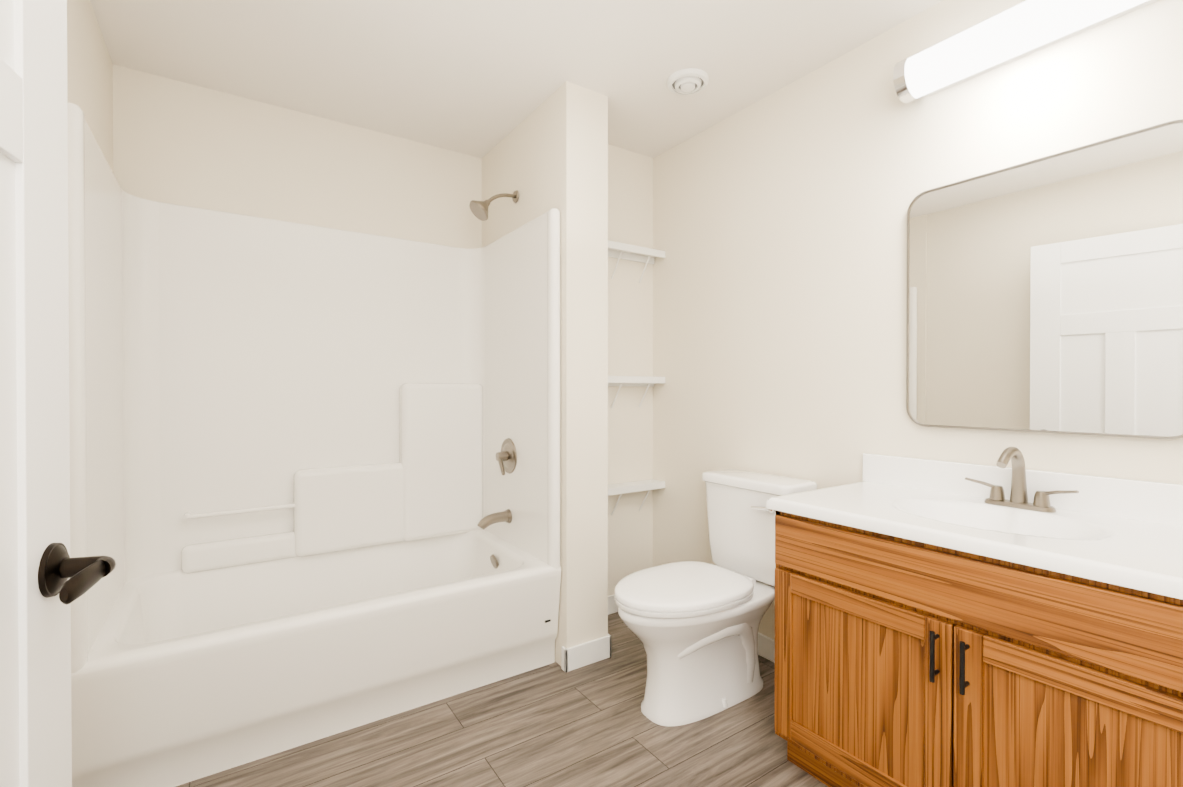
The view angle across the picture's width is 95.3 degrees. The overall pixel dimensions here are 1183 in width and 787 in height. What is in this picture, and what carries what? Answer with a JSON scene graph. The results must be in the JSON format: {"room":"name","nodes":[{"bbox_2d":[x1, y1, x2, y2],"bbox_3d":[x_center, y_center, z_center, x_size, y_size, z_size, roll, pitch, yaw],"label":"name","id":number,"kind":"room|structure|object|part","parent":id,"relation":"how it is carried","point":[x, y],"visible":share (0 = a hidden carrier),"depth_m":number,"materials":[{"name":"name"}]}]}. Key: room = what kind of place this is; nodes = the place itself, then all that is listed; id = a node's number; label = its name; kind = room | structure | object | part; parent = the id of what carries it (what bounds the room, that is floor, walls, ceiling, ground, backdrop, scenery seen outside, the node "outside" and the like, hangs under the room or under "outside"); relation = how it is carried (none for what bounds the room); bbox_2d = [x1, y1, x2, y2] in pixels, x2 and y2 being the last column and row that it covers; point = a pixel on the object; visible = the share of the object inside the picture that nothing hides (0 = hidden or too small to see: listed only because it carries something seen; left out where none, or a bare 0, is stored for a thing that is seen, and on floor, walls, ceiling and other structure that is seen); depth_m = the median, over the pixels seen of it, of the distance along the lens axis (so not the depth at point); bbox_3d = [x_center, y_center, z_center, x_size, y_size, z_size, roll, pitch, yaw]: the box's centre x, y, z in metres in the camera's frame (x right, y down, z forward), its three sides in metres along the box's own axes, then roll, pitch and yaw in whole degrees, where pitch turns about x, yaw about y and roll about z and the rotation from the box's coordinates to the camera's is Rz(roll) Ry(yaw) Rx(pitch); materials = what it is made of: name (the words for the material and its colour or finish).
{"room":"bathroom","nodes":[
{"label":"bathroom","id":0,"kind":"room"},
{"bbox_2d":[67,0,112,171],"bbox_3d":[-1.622,-0.065,1.732,0.015,2.440,0.913,0,0,-34],"label":"wall","id":1,"kind":"structure","parent":0,"point":[89,78],"depth_m":1.76,"materials":[{"name":"paint"}]},
{"bbox_2d":[113,64,481,248],"bbox_3d":[-0.949,-0.072,2.799,2.325,2.440,0.100,0,0,-34],"label":"wall","id":2,"kind":"structure","parent":0,"point":[176,142],"depth_m":2.43,"materials":[{"name":"paint"}]},
{"bbox_2d":[175,612,827,786],"bbox_3d":[0.070,1.208,1.299,2.525,0.100,3.740,0,0,-34],"label":"floor","id":3,"kind":"structure","parent":0,"point":[554,724],"depth_m":1.77,"materials":[{"name":"laminate"}]},
{"bbox_2d":[67,102,561,786],"bbox_3d":[-0.994,0.087,2.183,1.524,2.130,0.865,0,0,-34],"label":"shower","id":4,"kind":"object","parent":3,"relation":"on","point":[315,482],"visible":0.94,"depth_m":2.24,"materials":[{"name":"white plastic"}]},
{"bbox_3d":[-1.487,0.496,2.292,0.397,0.023,0.062,0,0,-34],"label":"bar handle","id":5,"kind":"part","parent":4,"relation":"part of","materials":[{"name":"white plastic"}]},
{"bbox_3d":[-1.186,-0.021,2.466,1.444,1.494,0.100,0,0,-34],"label":"cove panel","id":6,"kind":"part","parent":4,"relation":"part of","materials":[{"name":"white plastic"}]},
{"bbox_3d":[-1.119,0.339,2.522,1.281,0.778,0.095,0,0,-34],"label":"ledge panel","id":7,"kind":"part","parent":4,"relation":"part of","materials":[{"name":"white plastic"}]},
{"bbox_2d":[615,469,816,725],"bbox_3d":[0.458,0.749,2.045,0.804,0.809,0.512,0,0,-34],"label":"toilet","id":8,"kind":"object","parent":3,"relation":"on","point":[693,626],"visible":0.92,"depth_m":1.97,"materials":[{"name":"white ceramic"}]},
{"bbox_3d":[0.343,0.720,2.006,0.570,0.054,0.394,0,0,-34],"label":"seat","id":9,"kind":"part","parent":8,"relation":"part of","materials":[{"name":"white plastic"}]},
{"bbox_3d":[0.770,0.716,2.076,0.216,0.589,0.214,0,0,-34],"label":"handle","id":10,"kind":"part","parent":8,"relation":"part of","materials":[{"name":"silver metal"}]},
{"bbox_2d":[766,447,1182,786],"bbox_3d":[1.035,0.653,1.411,0.588,1.009,0.980,0,0,-34],"label":"bathroom vanity","id":11,"kind":"object","parent":3,"relation":"on","point":[938,623],"visible":1,"depth_m":1.28,"materials":[{"name":"brown wood"}]},
{"bbox_3d":[0.819,0.613,1.234,0.032,0.116,0.072,0,0,-34],"label":"pull handle","id":12,"kind":"part","parent":11,"relation":"part of","materials":[{"name":"black metal"}]},
{"bbox_3d":[0.826,0.785,1.271,0.019,0.497,0.926,0,0,-34],"label":"door frame","id":13,"kind":"part","parent":11,"relation":"part of","materials":[{"name":"brown wood"}]},
{"bbox_3d":[1.168,0.235,1.498,0.159,0.175,0.263,0,0,-34],"label":"faucet handle","id":14,"kind":"part","parent":11,"relation":"part of","materials":[{"name":"silver metal"}]},
{"bbox_2d":[90,0,942,157],"bbox_3d":[0.070,-1.332,1.282,2.525,0.100,3.740,0,0,-34],"label":"ceiling","id":15,"kind":"structure","parent":0,"point":[479,78],"depth_m":2.04,"materials":[{"name":"paint"}]},
{"bbox_2d":[667,68,708,94],"bbox_3d":[0.396,-1.269,2.216,0.170,0.036,0.170,0,0,-34],"label":"ceiling vent","id":16,"kind":"object","parent":15,"relation":"in","point":[688,81],"visible":1,"depth_m":2.19,"materials":[{"name":"white plastic"}]},
{"bbox_2d":[482,81,607,665],"bbox_3d":[-0.267,-0.071,2.659,0.210,2.440,0.895,0,0,-34],"label":"wall","id":17,"kind":"structure","parent":0,"point":[548,153],"depth_m":2.29,"materials":[{"name":"paint"}]},
{"bbox_2d":[561,634,610,671],"bbox_3d":[-0.115,1.103,2.443,0.234,0.095,0.377,0,0,-34],"label":"baseboard","id":18,"kind":"structure","parent":17,"relation":"attached to","point":[584,654],"depth_m":2.28,"materials":[{"name":"white wood"}]},
{"bbox_2d":[608,144,652,595],"bbox_3d":[-0.046,-0.074,3.029,0.570,2.440,0.530,0,0,-34],"label":"wall","id":19,"kind":"structure","parent":0,"point":[630,348],"depth_m":2.88,"materials":[{"name":"paint"}]},
{"bbox_2d":[608,594,617,614],"bbox_3d":[0.106,1.100,2.812,0.546,0.095,0.012,0,0,-34],"label":"baseboard","id":20,"kind":"structure","parent":19,"relation":"attached to","point":[612,607],"depth_m":2.81,"materials":[{"name":"white wood"}]},
{"bbox_2d":[608,479,664,514],"bbox_3d":[0.132,0.553,2.770,0.566,0.164,0.104,0,0,-34],"label":"niche shelf","id":21,"kind":"object","parent":19,"relation":"attached to","point":[631,487],"visible":0.62,"depth_m":2.80,"materials":[{"name":"white"}]},
{"bbox_2d":[608,376,664,407],"bbox_3d":[0.132,-0.007,2.766,0.566,0.164,0.104,0,0,-34],"label":"niche shelf","id":22,"kind":"object","parent":19,"relation":"attached to","point":[642,381],"visible":0.54,"depth_m":2.80,"materials":[{"name":"white"}]},
{"bbox_2d":[608,240,664,282],"bbox_3d":[0.132,-0.677,2.762,0.566,0.164,0.104,0,0,-34],"label":"niche shelf","id":23,"kind":"object","parent":19,"relation":"attached to","point":[623,251],"visible":0.52,"depth_m":2.81,"materials":[{"name":"white"}]},
{"bbox_2d":[653,0,1182,639],"bbox_3d":[1.075,-0.067,1.970,0.100,2.440,3.740,0,0,-34],"label":"wall","id":24,"kind":"structure","parent":0,"point":[779,288],"depth_m":2.07,"materials":[{"name":"paint"}]},
{"bbox_2d":[758,632,774,662],"bbox_3d":[0.667,1.103,2.481,0.012,0.095,1.190,0,0,-34],"label":"baseboard","id":25,"kind":"structure","parent":24,"relation":"attached to","point":[766,647],"depth_m":2.33,"materials":[{"name":"white wood"}]},
{"bbox_2d":[862,453,1182,526],"bbox_3d":[1.271,0.272,1.568,0.020,0.102,0.980,0,0,-34],"label":"backsplash","id":26,"kind":"structure","parent":24,"relation":"attached to","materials":[{"name":"white stone"}]},
{"bbox_2d":[893,0,1157,103],"bbox_3d":[1.227,-1.034,1.521,0.139,0.134,0.665,0,0,-34],"label":"vanity light","id":27,"kind":"object","parent":24,"relation":"attached to","point":[1022,29],"visible":0.98,"depth_m":1.54,"materials":[{"name":"white metal"}]},
{"bbox_2d":[906,119,1182,438],"bbox_3d":[1.272,-0.279,1.559,0.028,0.780,0.680,0,0,-34],"label":"mirror","id":28,"kind":"object","parent":24,"relation":"attached to","point":[1044,294],"visible":0.94,"depth_m":1.50,"materials":[{"name":"silver metal"}]},
{"bbox_3d":[-0.934,-0.057,0.612,0.100,2.440,3.740,0,0,-34],"label":"wall","id":29,"kind":"structure","parent":0,"visible":0},
{"bbox_2d":[0,0,115,786],"bbox_3d":[-0.715,0.140,0.532,0.198,2.030,0.785,0,0,-25],"label":"door","id":30,"kind":"structure","parent":29,"relation":"in","point":[46,580],"depth_m":0.79,"materials":[{"name":"white paint"}]},
{"bbox_3d":[-0.834,0.273,0.787,0.198,0.082,0.170,0,0,-25],"label":"handle","id":31,"kind":"part","parent":30,"relation":"part of","materials":[{"name":"brown metal"}]}
]}

